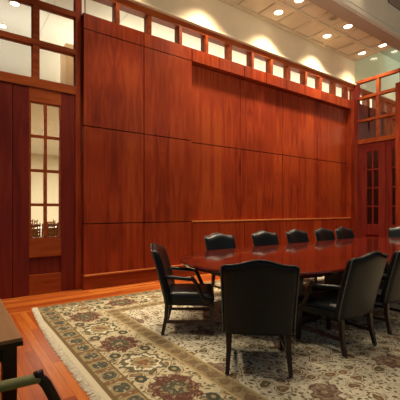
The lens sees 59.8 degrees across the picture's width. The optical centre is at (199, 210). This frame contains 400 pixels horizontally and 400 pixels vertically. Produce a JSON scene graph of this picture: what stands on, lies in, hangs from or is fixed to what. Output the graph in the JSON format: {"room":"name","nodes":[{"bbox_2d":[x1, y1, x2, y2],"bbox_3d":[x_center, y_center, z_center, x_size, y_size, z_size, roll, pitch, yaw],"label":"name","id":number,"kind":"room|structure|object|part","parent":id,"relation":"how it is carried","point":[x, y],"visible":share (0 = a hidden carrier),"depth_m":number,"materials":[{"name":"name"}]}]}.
{"room":"conference room","nodes":[
{"label":"conference room","id":0,"kind":"room"},
{"bbox_2d":[0,39,59,82],"bbox_3d":[-1.042,-3.725,11.745,24.000,1.650,0.100,0,0,-36],"label":"wall","id":1,"kind":"structure","parent":0,"point":[15,58],"depth_m":9.13,"materials":[{"name":"paint"}]},
{"bbox_2d":[0,0,81,299],"bbox_3d":[-4.119,-1.295,4.795,4.897,5.390,0.126,0,0,-36],"label":"door frame","id":2,"kind":"structure","parent":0,"point":[7,79],"depth_m":5.72,"materials":[{"name":"brown wood"}]},
{"bbox_3d":[-4.567,-0.315,4.483,3.805,3.430,0.110,0,0,-36],"label":"wood panel","id":3,"kind":"part","parent":2,"relation":"part of","materials":[{"name":"brown wood"}]},
{"bbox_2d":[0,37,31,76],"bbox_3d":[-3.006,-2.455,5.597,0.560,0.550,0.040,0,0,-36],"label":"window","id":4,"kind":"structure","parent":2,"relation":"in","point":[0,37],"depth_m":5.68,"materials":[{"name":"brown wood"}]},
{"bbox_2d":[12,0,31,37],"bbox_3d":[-3.006,-3.105,5.597,0.560,0.570,0.040,0,0,-36],"label":"window","id":5,"kind":"structure","parent":2,"relation":"in","point":[21,2],"depth_m":5.74,"materials":[{"name":"brown wood"}]},
{"bbox_3d":[-4.165,-2.775,4.762,4.785,0.090,0.126,0,0,-36],"label":"transom rail","id":6,"kind":"part","parent":2,"relation":"part of","materials":[{"name":"brown wood"}]},
{"bbox_3d":[-4.165,-2.105,4.762,4.785,0.150,0.126,0,0,-36],"label":"transom rail","id":7,"kind":"part","parent":2,"relation":"part of","materials":[{"name":"brown wood"}]},
{"bbox_3d":[-4.165,-3.435,4.762,4.785,0.090,0.126,0,0,-36],"label":"transom rail","id":8,"kind":"part","parent":2,"relation":"part of","materials":[{"name":"brown wood"}]},
{"bbox_2d":[12,84,74,297],"bbox_3d":[-2.608,-0.314,5.856,0.965,3.420,0.064,0,0,-36],"label":"door","id":9,"kind":"structure","parent":2,"relation":"in","point":[40,265],"depth_m":5.80,"materials":[{"name":"brown wood"}]},
{"bbox_3d":[-2.607,-1.909,5.859,0.500,0.230,0.060,0,0,-36],"label":"rail","id":10,"kind":"part","parent":9,"relation":"part of","materials":[{"name":"brown wood"}]},
{"bbox_3d":[-2.616,0.921,5.871,0.500,0.290,0.030,0,0,-36],"label":"recessed panel","id":11,"kind":"part","parent":9,"relation":"part of","materials":[{"name":"brown wood"}]},
{"bbox_3d":[-2.606,0.626,5.857,0.500,0.300,0.064,0,0,-36],"label":"lock rail","id":12,"kind":"part","parent":9,"relation":"part of","materials":[{"name":"brown wood"}]},
{"bbox_3d":[-2.606,1.231,5.857,0.500,0.330,0.064,0,0,-36],"label":"rail","id":13,"kind":"part","parent":9,"relation":"part of","materials":[{"name":"brown wood"}]},
{"bbox_2d":[39,7,74,48],"bbox_3d":[-2.460,-3.105,5.989,0.585,0.570,0.040,0,0,-36],"label":"window","id":14,"kind":"structure","parent":2,"relation":"in","point":[39,7],"depth_m":6.04,"materials":[{"name":"brown wood"}]},
{"bbox_2d":[39,47,74,85],"bbox_3d":[-2.460,-2.455,5.989,0.585,0.550,0.040,0,0,-36],"label":"window","id":15,"kind":"structure","parent":2,"relation":"in","point":[73,56],"depth_m":6.06,"materials":[{"name":"brown wood"}]},
{"bbox_3d":[-2.177,-1.295,6.192,0.112,5.390,0.120,0,0,-36],"label":"post","id":16,"kind":"part","parent":2,"relation":"part of","materials":[{"name":"brown wood"}]},
{"bbox_2d":[31,154,58,228],"bbox_3d":[-6.551,-1.600,19.423,24.000,6.000,0.200,0,0,-36],"label":"wall","id":17,"kind":"structure","parent":0,"point":[36,159],"depth_m":18.12,"materials":[{"name":"paint"}]},
{"bbox_2d":[31,103,58,155],"bbox_3d":[-3.928,-2.950,15.767,24.000,0.100,9.800,0,0,-36],"label":"ceiling","id":18,"kind":"structure","parent":0,"point":[36,109],"depth_m":12.34,"materials":[{"name":"paint"}]},
{"bbox_2d":[0,274,219,399],"bbox_3d":[2.067,1.460,3.637,13.600,0.120,9.500,0,0,-36],"label":"floor","id":19,"kind":"structure","parent":0,"point":[35,354],"depth_m":3.86,"materials":[{"name":"brown wood"}]},
{"bbox_2d":[0,299,22,399],"bbox_3d":[-2.046,1.030,2.137,1.447,0.740,1.861,0,0,-36],"label":"desk","id":20,"kind":"object","parent":19,"relation":"on","point":[10,337],"visible":1,"depth_m":1.84,"materials":[{"name":"brown wood"}]},
{"bbox_3d":[-1.023,1.050,1.863,0.070,0.700,0.070,0,0,-36],"label":"leg","id":21,"kind":"part","parent":20,"relation":"part of","materials":[{"name":"brown wood"}]},
{"bbox_2d":[0,369,60,399],"bbox_3d":[-0.662,0.894,1.271,0.744,0.989,0.658,0,0,-37],"label":"armchair","id":22,"kind":"object","parent":19,"relation":"on","point":[38,377],"visible":1,"depth_m":1.57,"materials":[{"name":"green leather"}]},
{"bbox_3d":[-0.869,0.757,1.482,0.362,0.062,0.058,0,0,-42],"label":"armrest","id":23,"kind":"part","parent":22,"relation":"part of","materials":[{"name":"green leather"}]},
{"bbox_2d":[31,276,399,399],"bbox_3d":[2.779,1.393,5.076,8.776,0.011,5.850,0,0,-36],"label":"rug","id":24,"kind":"object","parent":19,"relation":"on","point":[115,346],"visible":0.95,"depth_m":3.30,"materials":[{"name":"beige carpet"}]},
{"bbox_2d":[151,243,213,334],"bbox_3d":[-0.207,0.882,4.121,0.744,0.989,0.658,0,0,1],"label":"armchair","id":25,"kind":"object","parent":24,"relation":"on","point":[195,293],"visible":0.97,"depth_m":3.85,"materials":[{"name":"black leather"}]},
{"bbox_3d":[-0.439,0.718,4.126,0.268,0.650,0.628,0,0,1],"label":"backrest","id":26,"kind":"part","parent":25,"relation":"part of","materials":[{"name":"black leather"}]},
{"bbox_3d":[-0.387,1.210,3.874,0.090,0.333,0.057,0,0,1],"label":"leg","id":27,"kind":"part","parent":25,"relation":"part of","materials":[{"name":"brown wood"}]},
{"bbox_3d":[-0.377,1.210,4.375,0.090,0.333,0.057,0,0,1],"label":"leg","id":28,"kind":"part","parent":25,"relation":"part of","materials":[{"name":"brown wood"}]},
{"bbox_3d":[-0.253,0.746,3.829,0.362,0.062,0.058,0,0,6],"label":"armrest","id":29,"kind":"part","parent":25,"relation":"part of","materials":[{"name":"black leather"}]},
{"bbox_3d":[-0.240,0.746,4.415,0.362,0.062,0.058,0,0,-4],"label":"armrest","id":30,"kind":"part","parent":25,"relation":"part of","materials":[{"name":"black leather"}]},
{"bbox_3d":[-0.105,0.948,4.119,0.540,0.080,0.600,0,0,1],"label":"seat","id":31,"kind":"part","parent":25,"relation":"part of","materials":[{"name":"black leather"}]},
{"bbox_3d":[-0.107,1.018,4.119,0.535,0.070,0.596,0,0,1],"label":"seat rail","id":32,"kind":"part","parent":25,"relation":"part of","materials":[{"name":"black wood"}]},
{"bbox_3d":[0.124,1.212,3.849,0.050,0.328,0.050,0,0,1],"label":"leg","id":33,"kind":"part","parent":25,"relation":"part of","materials":[{"name":"brown wood"}]},
{"bbox_2d":[204,233,235,288],"bbox_3d":[0.511,0.882,5.735,0.658,0.989,0.744,0,0,-37],"label":"armchair","id":34,"kind":"object","parent":24,"relation":"on","point":[215,241],"visible":0.27,"depth_m":5.89,"materials":[{"name":"black leather"}]},
{"bbox_3d":[0.206,1.210,5.727,0.057,0.333,0.090,0,0,-36],"label":"leg","id":35,"kind":"part","parent":34,"relation":"part of","materials":[{"name":"brown wood"}]},
{"bbox_3d":[0.373,0.718,5.921,0.628,0.650,0.268,0,0,-36],"label":"backrest","id":36,"kind":"part","parent":34,"relation":"part of","materials":[{"name":"black leather"}]},
{"bbox_2d":[220,259,299,377],"bbox_3d":[0.510,0.882,3.108,0.658,0.989,0.744,0,0,5],"label":"armchair","id":37,"kind":"object","parent":24,"relation":"on","point":[259,297],"visible":1,"depth_m":2.85,"materials":[{"name":"black leather"}]},
{"bbox_3d":[0.244,1.210,2.958,0.057,0.333,0.090,0,0,5],"label":"leg","id":38,"kind":"part","parent":37,"relation":"part of","materials":[{"name":"brown wood"}]},
{"bbox_3d":[0.488,0.718,2.878,0.628,0.650,0.268,0,0,5],"label":"backrest","id":39,"kind":"part","parent":37,"relation":"part of","materials":[{"name":"black leather"}]},
{"bbox_3d":[0.805,1.212,3.419,0.050,0.328,0.050,0,0,5],"label":"leg","id":40,"kind":"part","parent":37,"relation":"part of","materials":[{"name":"brown wood"}]},
{"bbox_3d":[0.743,1.210,2.910,0.057,0.333,0.090,0,0,5],"label":"leg","id":41,"kind":"part","parent":37,"relation":"part of","materials":[{"name":"brown wood"}]},
{"bbox_2d":[251,231,278,246],"bbox_3d":[1.391,0.882,6.367,0.658,0.989,0.744,0,0,-34],"label":"armchair","id":42,"kind":"object","parent":24,"relation":"on","point":[261,238],"visible":0.23,"depth_m":6.55,"materials":[{"name":"black leather"}]},
{"bbox_2d":[179,237,399,324],"bbox_3d":[2.517,1.008,5.806,6.360,0.760,2.220,0,0,-36],"label":"conference table","id":43,"kind":"object","parent":24,"relation":"on","point":[328,259],"visible":0.55,"depth_m":4.83,"materials":[{"name":"brown wood"}]},
{"bbox_2d":[286,229,316,282],"bbox_3d":[2.160,0.882,6.918,0.658,0.989,0.744,0,0,-37],"label":"armchair","id":44,"kind":"object","parent":24,"relation":"on","point":[294,235],"visible":0.24,"depth_m":7.08,"materials":[{"name":"black leather"}]},
{"bbox_3d":[2.021,0.718,7.104,0.628,0.650,0.268,0,0,-37],"label":"backrest","id":45,"kind":"part","parent":44,"relation":"part of","materials":[{"name":"black leather"}]},
{"bbox_2d":[314,228,335,240],"bbox_3d":[2.916,0.882,7.461,0.658,0.989,0.744,0,0,-37],"label":"armchair","id":46,"kind":"object","parent":24,"relation":"on","point":[322,234],"visible":0.23,"depth_m":7.64,"materials":[{"name":"black leather"}]},
{"bbox_2d":[296,251,387,356],"bbox_3d":[1.466,0.882,3.597,0.658,0.989,0.744,0,0,-35],"label":"armchair","id":47,"kind":"object","parent":24,"relation":"on","point":[355,297],"visible":1,"depth_m":3.38,"materials":[{"name":"black leather"}]},
{"bbox_3d":[1.057,1.212,3.725,0.050,0.328,0.050,0,0,-35],"label":"leg","id":48,"kind":"part","parent":47,"relation":"part of","materials":[{"name":"brown wood"}]},
{"bbox_3d":[1.410,1.018,3.679,0.596,0.070,0.535,0,0,-35],"label":"seat rail","id":49,"kind":"part","parent":47,"relation":"part of","materials":[{"name":"black wood"}]},
{"bbox_3d":[1.408,0.948,3.681,0.600,0.080,0.540,0,0,-35],"label":"seat","id":50,"kind":"part","parent":47,"relation":"part of","materials":[{"name":"black leather"}]},
{"bbox_3d":[1.247,0.746,3.398,0.058,0.062,0.362,0,0,-40],"label":"armrest","id":51,"kind":"part","parent":47,"relation":"part of","materials":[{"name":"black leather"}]},
{"bbox_3d":[1.494,1.212,4.025,0.050,0.328,0.050,0,0,-35],"label":"leg","id":52,"kind":"part","parent":47,"relation":"part of","materials":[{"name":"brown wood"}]},
{"bbox_3d":[1.359,1.210,3.311,0.057,0.333,0.090,0,0,-35],"label":"leg","id":53,"kind":"part","parent":47,"relation":"part of","materials":[{"name":"brown wood"}]},
{"bbox_3d":[1.597,0.718,3.406,0.628,0.650,0.268,0,0,-35],"label":"backrest","id":54,"kind":"part","parent":47,"relation":"part of","materials":[{"name":"black leather"}]},
{"bbox_3d":[1.772,1.210,3.595,0.057,0.333,0.090,0,0,-35],"label":"leg","id":55,"kind":"part","parent":47,"relation":"part of","materials":[{"name":"brown wood"}]},
{"bbox_2d":[335,227,354,239],"bbox_3d":[3.535,0.882,7.905,0.658,0.989,0.744,0,0,-36],"label":"armchair","id":56,"kind":"object","parent":24,"relation":"on","point":[341,232],"visible":0.16,"depth_m":8.09,"materials":[{"name":"black leather"}]},
{"bbox_2d":[345,250,399,334],"bbox_3d":[2.210,0.882,4.193,0.658,0.989,0.744,0,0,-36],"label":"armchair","id":57,"kind":"object","parent":24,"relation":"on","point":[388,292],"visible":0.54,"depth_m":3.88,"materials":[{"name":"black leather"}]},
{"bbox_3d":[2.151,0.948,4.276,0.600,0.080,0.540,0,0,-36],"label":"seat","id":58,"kind":"part","parent":57,"relation":"part of","materials":[{"name":"black leather"}]},
{"bbox_3d":[2.109,1.210,3.904,0.057,0.333,0.090,0,0,-36],"label":"leg","id":59,"kind":"part","parent":57,"relation":"part of","materials":[{"name":"brown wood"}]},
{"bbox_3d":[2.345,0.718,4.005,0.628,0.650,0.268,0,0,-36],"label":"backrest","id":60,"kind":"part","parent":57,"relation":"part of","materials":[{"name":"black leather"}]},
{"bbox_2d":[388,226,399,237],"bbox_3d":[4.845,0.882,8.337,0.658,0.989,0.744,0,0,33],"label":"armchair","id":61,"kind":"object","parent":24,"relation":"on","point":[395,231],"visible":0.25,"depth_m":8.63,"materials":[{"name":"black leather"}]},
{"bbox_2d":[0,0,371,106],"bbox_3d":[0.030,-4.550,10.250,24.000,0.100,3.780,0,0,-36],"label":"ceiling","id":62,"kind":"structure","parent":0,"point":[17,19],"depth_m":8.61,"materials":[{"name":"paint"}]},
{"bbox_2d":[0,23,7,28],"bbox_3d":[-4.818,-4.494,8.482,0.230,0.012,0.230,0,0,-36],"label":"recessed light","id":63,"kind":"object","parent":62,"relation":"in","point":[3,26],"visible":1,"depth_m":8.51,"materials":[{"name":"beige"}]},
{"bbox_2d":[9,1,20,6],"bbox_3d":[-4.029,-4.494,7.571,0.230,0.012,0.230,0,0,-36],"label":"recessed light","id":64,"kind":"object","parent":62,"relation":"in","point":[15,4],"visible":0.76,"depth_m":7.59,"materials":[{"name":"beige"}]},
{"bbox_2d":[82,13,353,276],"bbox_3d":[1.429,-1.033,8.730,8.700,4.866,0.320,0,0,-36],"label":"wall","id":65,"kind":"structure","parent":0,"point":[182,145],"depth_m":7.44,"materials":[{"name":"brown wood"}]},
{"bbox_2d":[84,0,114,22],"bbox_3d":[-1.819,-3.676,6.344,0.560,0.388,0.040,0,0,-36],"label":"window","id":66,"kind":"structure","parent":65,"relation":"in","point":[84,0],"depth_m":6.19,"materials":[{"name":"brown wood"}]},
{"bbox_3d":[-1.624,-3.337,6.530,1.157,0.257,0.185,0,0,-36],"label":"wood panel","id":67,"kind":"part","parent":65,"relation":"part of","materials":[{"name":"brown wood"}]},
{"bbox_3d":[-1.624,-2.345,6.530,1.157,1.692,0.185,0,0,-36],"label":"wood panel","id":68,"kind":"part","parent":65,"relation":"part of","materials":[{"name":"brown wood"}]},
{"bbox_3d":[-1.624,-0.625,6.530,1.157,1.712,0.185,0,0,-36],"label":"wood panel","id":69,"kind":"part","parent":65,"relation":"part of","materials":[{"name":"brown wood"}]},
{"bbox_3d":[-1.624,0.695,6.530,1.157,0.892,0.185,0,0,-36],"label":"wood panel","id":70,"kind":"part","parent":65,"relation":"part of","materials":[{"name":"brown wood"}]},
{"bbox_2d":[82,266,209,289],"bbox_3d":[1.401,1.282,8.682,8.600,0.235,0.225,0,0,-36],"label":"baseboard","id":71,"kind":"structure","parent":65,"relation":"attached to","point":[110,280],"depth_m":6.53,"materials":[{"name":"brown wood"}]},
{"bbox_2d":[146,15,147,32],"bbox_3d":[-1.287,-3.676,6.726,0.590,0.388,0.040,0,0,-36],"label":"window","id":72,"kind":"structure","parent":65,"relation":"in","point":[147,15],"depth_m":6.88,"materials":[{"name":"brown wood"}]},
{"bbox_3d":[-0.685,-3.337,7.204,1.117,0.257,0.185,0,0,-36],"label":"wood panel","id":73,"kind":"part","parent":65,"relation":"part of","materials":[{"name":"brown wood"}]},
{"bbox_3d":[-0.685,-2.345,7.204,1.117,1.692,0.185,0,0,-36],"label":"wood panel","id":74,"kind":"part","parent":65,"relation":"part of","materials":[{"name":"brown wood"}]},
{"bbox_3d":[-0.685,-0.625,7.204,1.117,1.712,0.185,0,0,-36],"label":"wood panel","id":75,"kind":"part","parent":65,"relation":"part of","materials":[{"name":"brown wood"}]},
{"bbox_3d":[-0.685,0.695,7.204,1.117,0.892,0.185,0,0,-36],"label":"wood panel","id":76,"kind":"part","parent":65,"relation":"part of","materials":[{"name":"brown wood"}]},
{"bbox_2d":[177,26,178,43],"bbox_3d":[-0.723,-3.676,7.131,0.640,0.388,0.040,0,0,-36],"label":"window","id":77,"kind":"structure","parent":65,"relation":"in","point":[178,26],"depth_m":7.30,"materials":[{"name":"brown wood"}]},
{"bbox_3d":[0.076,-3.337,7.750,0.722,0.257,0.185,0,0,-36],"label":"wood panel","id":78,"kind":"part","parent":65,"relation":"part of","materials":[{"name":"brown wood"}]},
{"bbox_3d":[0.076,0.705,7.750,0.722,0.872,0.185,0,0,-36],"label":"wood panel","id":79,"kind":"part","parent":65,"relation":"part of","materials":[{"name":"brown wood"}]},
{"bbox_3d":[0.349,-2.345,8.038,1.502,1.692,0.035,0,0,-36],"label":"wood panel","id":80,"kind":"part","parent":65,"relation":"part of","materials":[{"name":"brown wood"}]},
{"bbox_3d":[0.349,-0.627,8.038,1.502,1.707,0.035,0,0,-36],"label":"wood panel","id":81,"kind":"part","parent":65,"relation":"part of","materials":[{"name":"brown wood"}]},
{"bbox_2d":[227,44,228,59],"bbox_3d":[0.411,-3.676,7.944,0.610,0.388,0.040,0,0,-36],"label":"window","id":82,"kind":"structure","parent":65,"relation":"in","point":[228,44],"depth_m":8.10,"materials":[{"name":"brown wood"}]},
{"bbox_3d":[0.694,-3.337,8.193,0.762,0.257,0.185,0,0,-36],"label":"wood panel","id":83,"kind":"part","parent":65,"relation":"part of","materials":[{"name":"brown wood"}]},
{"bbox_3d":[0.694,0.705,8.193,0.762,0.872,0.185,0,0,-36],"label":"wood panel","id":84,"kind":"part","parent":65,"relation":"part of","materials":[{"name":"brown wood"}]},
{"bbox_2d":[82,0,394,106],"bbox_3d":[3.823,-3.731,10.454,14.600,0.518,0.190,0,0,-36],"label":"trim","id":85,"kind":"structure","parent":65,"relation":"attached to","point":[126,6],"depth_m":8.09,"materials":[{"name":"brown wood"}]},
{"bbox_3d":[1.319,-3.337,8.642,0.742,0.257,0.185,0,0,-36],"label":"wood panel","id":86,"kind":"part","parent":65,"relation":"part of","materials":[{"name":"brown wood"}]},
{"bbox_3d":[1.319,0.705,8.642,0.742,0.872,0.185,0,0,-36],"label":"wood panel","id":87,"kind":"part","parent":65,"relation":"part of","materials":[{"name":"brown wood"}]},
{"bbox_3d":[1.584,-2.345,8.925,1.502,1.692,0.035,0,0,-36],"label":"wood panel","id":88,"kind":"part","parent":65,"relation":"part of","materials":[{"name":"brown wood"}]},
{"bbox_3d":[1.584,-0.627,8.925,1.502,1.707,0.035,0,0,-36],"label":"wood panel","id":89,"kind":"part","parent":65,"relation":"part of","materials":[{"name":"brown wood"}]},
{"bbox_3d":[1.937,-3.337,9.085,0.742,0.257,0.185,0,0,-36],"label":"wood panel","id":90,"kind":"part","parent":65,"relation":"part of","materials":[{"name":"brown wood"}]},
{"bbox_3d":[1.937,0.705,9.085,0.742,0.872,0.185,0,0,-36],"label":"wood panel","id":91,"kind":"part","parent":65,"relation":"part of","materials":[{"name":"brown wood"}]},
{"bbox_3d":[2.554,-3.337,9.528,0.742,0.257,0.185,0,0,-36],"label":"wood panel","id":92,"kind":"part","parent":65,"relation":"part of","materials":[{"name":"brown wood"}]},
{"bbox_3d":[2.554,0.705,9.528,0.742,0.872,0.185,0,0,-36],"label":"wood panel","id":93,"kind":"part","parent":65,"relation":"part of","materials":[{"name":"brown wood"}]},
{"bbox_3d":[2.819,-2.345,9.811,1.502,1.692,0.035,0,0,-36],"label":"wood panel","id":94,"kind":"part","parent":65,"relation":"part of","materials":[{"name":"brown wood"}]},
{"bbox_3d":[2.819,-0.627,9.811,1.502,1.707,0.035,0,0,-36],"label":"wood panel","id":95,"kind":"part","parent":65,"relation":"part of","materials":[{"name":"brown wood"}]},
{"bbox_3d":[3.172,-3.337,9.971,0.742,0.257,0.185,0,0,-36],"label":"wood panel","id":96,"kind":"part","parent":65,"relation":"part of","materials":[{"name":"brown wood"}]},
{"bbox_3d":[3.172,0.705,9.971,0.742,0.872,0.185,0,0,-36],"label":"wood panel","id":97,"kind":"part","parent":65,"relation":"part of","materials":[{"name":"brown wood"}]},
{"bbox_3d":[3.789,-3.337,10.414,0.742,0.257,0.185,0,0,-36],"label":"wood panel","id":98,"kind":"part","parent":65,"relation":"part of","materials":[{"name":"brown wood"}]},
{"bbox_3d":[3.789,0.705,10.414,0.742,0.872,0.185,0,0,-36],"label":"wood panel","id":99,"kind":"part","parent":65,"relation":"part of","materials":[{"name":"brown wood"}]},
{"bbox_3d":[4.058,-2.345,10.700,1.512,1.692,0.035,0,0,-36],"label":"wood panel","id":100,"kind":"part","parent":65,"relation":"part of","materials":[{"name":"brown wood"}]},
{"bbox_3d":[4.058,-0.627,10.700,1.512,1.707,0.035,0,0,-36],"label":"wood panel","id":101,"kind":"part","parent":65,"relation":"part of","materials":[{"name":"brown wood"}]},
{"bbox_3d":[4.411,-3.337,10.860,0.752,0.257,0.185,0,0,-36],"label":"wood panel","id":102,"kind":"part","parent":65,"relation":"part of","materials":[{"name":"brown wood"}]},
{"bbox_3d":[4.411,0.705,10.860,0.752,0.872,0.185,0,0,-36],"label":"wood panel","id":103,"kind":"part","parent":65,"relation":"part of","materials":[{"name":"brown wood"}]},
{"bbox_3d":[4.805,-1.163,11.143,0.182,4.607,0.185,0,0,-36],"label":"wood panel","id":104,"kind":"part","parent":65,"relation":"part of","materials":[{"name":"brown wood"}]},
{"bbox_2d":[141,0,399,224],"bbox_3d":[1.812,-2.075,9.054,19.500,6.950,0.240,0,0,-36],"label":"wall","id":105,"kind":"structure","parent":0,"point":[218,15],"depth_m":9.93,"materials":[{"name":"beige paint"}]},
{"bbox_2d":[40,0,371,107],"bbox_3d":[-0.318,-4.495,9.938,21.870,0.010,3.680,0,0,-36],"label":"trim","id":106,"kind":"structure","parent":105,"relation":"attached to","point":[51,16],"depth_m":8.46,"materials":[{"name":"paint"}]},
{"bbox_2d":[219,0,392,61],"bbox_3d":[-0.002,-4.827,6.521,13.600,0.145,1.800,0,0,-36],"label":"ceiling","id":107,"kind":"structure","parent":0,"point":[306,20],"depth_m":8.99,"materials":[{"name":"paint"}]},
{"bbox_2d":[273,9,283,15],"bbox_3d":[1.902,-4.794,8.430,0.250,0.012,0.250,0,0,-36],"label":"recessed light","id":108,"kind":"object","parent":107,"relation":"in","point":[277,12],"visible":1,"depth_m":8.43,"materials":[{"name":"beige"}]},
{"bbox_2d":[322,34,331,37],"bbox_3d":[3.495,-4.794,9.572,0.250,0.012,0.250,0,0,-36],"label":"recessed light","id":109,"kind":"object","parent":107,"relation":"in","point":[324,35],"visible":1,"depth_m":9.56,"materials":[{"name":"beige"}]},
{"bbox_2d":[328,15,337,20],"bbox_3d":[3.320,-4.794,8.684,0.250,0.012,0.250,0,0,-36],"label":"ceiling speaker","id":110,"kind":"object","parent":107,"relation":"attached to","point":[333,17],"visible":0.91,"depth_m":8.70,"materials":[{"name":"paint"}]},
{"bbox_2d":[343,24,352,28],"bbox_3d":[3.856,-4.794,9.069,0.250,0.012,0.250,0,0,-36],"label":"recessed light","id":111,"kind":"object","parent":107,"relation":"in","point":[347,26],"visible":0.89,"depth_m":9.08,"materials":[{"name":"beige"}]},
{"bbox_2d":[349,68,399,237],"bbox_3d":[7.600,-1.345,7.509,0.135,5.490,9.340,0,0,-36],"label":"wall","id":112,"kind":"structure","parent":0,"point":[356,98],"depth_m":10.83,"materials":[{"name":"brown wood"}]},
{"bbox_3d":[4.971,-1.340,11.185,0.120,5.480,0.300,0,0,-36],"label":"corner post","id":113,"kind":"part","parent":112,"relation":"part of","materials":[{"name":"brown wood"}]},
{"bbox_2d":[358,141,384,237],"bbox_3d":[5.286,-0.334,10.710,0.064,3.460,0.830,0,0,-36],"label":"door","id":114,"kind":"structure","parent":112,"relation":"in","point":[365,230],"depth_m":10.71,"materials":[{"name":"brown wood"}]},
{"bbox_3d":[5.311,-1.944,10.678,0.060,0.240,0.410,0,0,-36],"label":"rail","id":115,"kind":"part","parent":114,"relation":"part of","materials":[{"name":"brown wood"}]},
{"bbox_3d":[5.309,0.596,10.677,0.064,0.300,0.410,0,0,-36],"label":"lock rail","id":116,"kind":"part","parent":114,"relation":"part of","materials":[{"name":"brown wood"}]},
{"bbox_3d":[5.544,-3.525,10.366,0.125,0.090,1.700,0,0,-36],"label":"transom rail","id":117,"kind":"part","parent":112,"relation":"part of","materials":[{"name":"brown wood"}]},
{"bbox_3d":[5.544,-2.810,10.366,0.125,0.080,1.700,0,0,-36],"label":"transom rail","id":118,"kind":"part","parent":112,"relation":"part of","materials":[{"name":"brown wood"}]},
{"bbox_3d":[5.544,-2.150,10.366,0.125,0.140,1.700,0,0,-36],"label":"transom rail","id":119,"kind":"part","parent":112,"relation":"part of","materials":[{"name":"brown wood"}]},
{"bbox_3d":[5.544,-4.045,10.366,0.125,0.090,1.700,0,0,-36],"label":"transom rail","id":120,"kind":"part","parent":112,"relation":"part of","materials":[{"name":"brown wood"}]},
{"bbox_2d":[386,139,394,236],"bbox_3d":[5.784,-0.334,10.015,0.064,3.460,0.830,0,0,-36],"label":"door","id":121,"kind":"structure","parent":112,"relation":"in","point":[390,144],"depth_m":10.25,"materials":[{"name":"brown wood"}]},
{"bbox_3d":[5.780,-1.944,10.024,0.060,0.240,0.510,0,0,-36],"label":"rail","id":122,"kind":"part","parent":121,"relation":"part of","materials":[{"name":"brown wood"}]},
{"bbox_2d":[380,48,399,62],"bbox_3d":[8.879,-5.550,12.155,7.400,0.100,3.400,0,0,-36],"label":"ceiling","id":123,"kind":"structure","parent":0,"point":[394,54],"depth_m":12.21,"materials":[{"name":"paint"}]},
{"bbox_2d":[395,82,399,226],"bbox_3d":[6.179,-1.040,8.877,0.590,4.880,2.020,0,0,-36],"label":"wall","id":124,"kind":"structure","parent":0,"point":[397,85],"depth_m":9.48,"materials":[{"name":"brown wood"}]},
{"bbox_3d":[-2.849,1.460,14.263,24.000,0.120,13.500,0,0,-36],"label":"floor","id":125,"kind":"structure","parent":0,"visible":0},
{"bbox_2d":[31,224,37,237],"bbox_3d":[-5.314,0.910,10.915,0.420,0.980,0.488,0,0,-29],"label":"dining chair","id":126,"kind":"object","parent":125,"relation":"on","point":[32,226],"visible":0.16,"depth_m":10.78,"materials":[{"name":"brown wood"}]},
{"bbox_2d":[31,223,40,236],"bbox_3d":[-5.530,0.910,11.560,0.420,0.980,0.488,0,0,-29],"label":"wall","id":127,"kind":"structure","parent":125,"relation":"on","point":[39,224],"depth_m":11.44,"materials":[{"name":"beige paint"}]},
{"bbox_2d":[41,223,54,236],"bbox_3d":[-4.927,0.910,11.193,0.420,0.980,0.488,0,0,-38],"label":"dining chair","id":128,"kind":"object","parent":125,"relation":"on","point":[52,234],"visible":0.28,"depth_m":11.06,"materials":[{"name":"brown wood"}]},
{"bbox_2d":[47,223,55,235],"bbox_3d":[-5.117,0.910,11.857,0.420,0.980,0.488,0,0,-44],"label":"dining chair","id":129,"kind":"object","parent":125,"relation":"on","point":[47,223],"visible":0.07,"depth_m":11.70,"materials":[{"name":"brown wood"}]},
{"bbox_2d":[56,223,58,236],"bbox_3d":[-4.549,0.910,11.464,0.420,0.980,0.488,0,0,-31],"label":"dining chair","id":130,"kind":"object","parent":125,"relation":"on","point":[57,225],"visible":0.12,"depth_m":11.19,"materials":[{"name":"brown wood"}]},
{"bbox_2d":[60,43,72,85],"bbox_3d":[-2.929,-1.225,8.422,0.740,5.250,0.500,0,0,-36],"label":"column","id":131,"kind":"structure","parent":125,"relation":"on","point":[66,62],"depth_m":8.07,"materials":[{"name":"paint"}]},
{"bbox_3d":[2.697,-5.600,2.760,13.600,0.100,7.340,0,0,-36],"label":"ceiling","id":132,"kind":"structure","parent":0,"visible":0},
{"bbox_2d":[308,0,399,50],"bbox_3d":[0.444,-5.000,5.814,13.500,1.100,0.390,0,0,-36],"label":"trim","id":133,"kind":"structure","parent":132,"relation":"attached to","point":[379,19],"depth_m":8.32,"materials":[{"name":"paint"}]},
{"bbox_3d":[0.531,-5.000,5.693,13.500,1.100,0.092,0,0,-36],"label":"moulding","id":134,"kind":"part","parent":133,"relation":"part of","materials":[{"name":"paint"}]},
{"bbox_2d":[388,0,399,9],"bbox_3d":[5.291,-5.280,9.068,1.530,0.240,0.030,0,0,-36],"label":"air vent","id":135,"kind":"object","parent":133,"relation":"attached to","point":[396,3],"visible":1,"depth_m":8.82,"materials":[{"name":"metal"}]}
]}

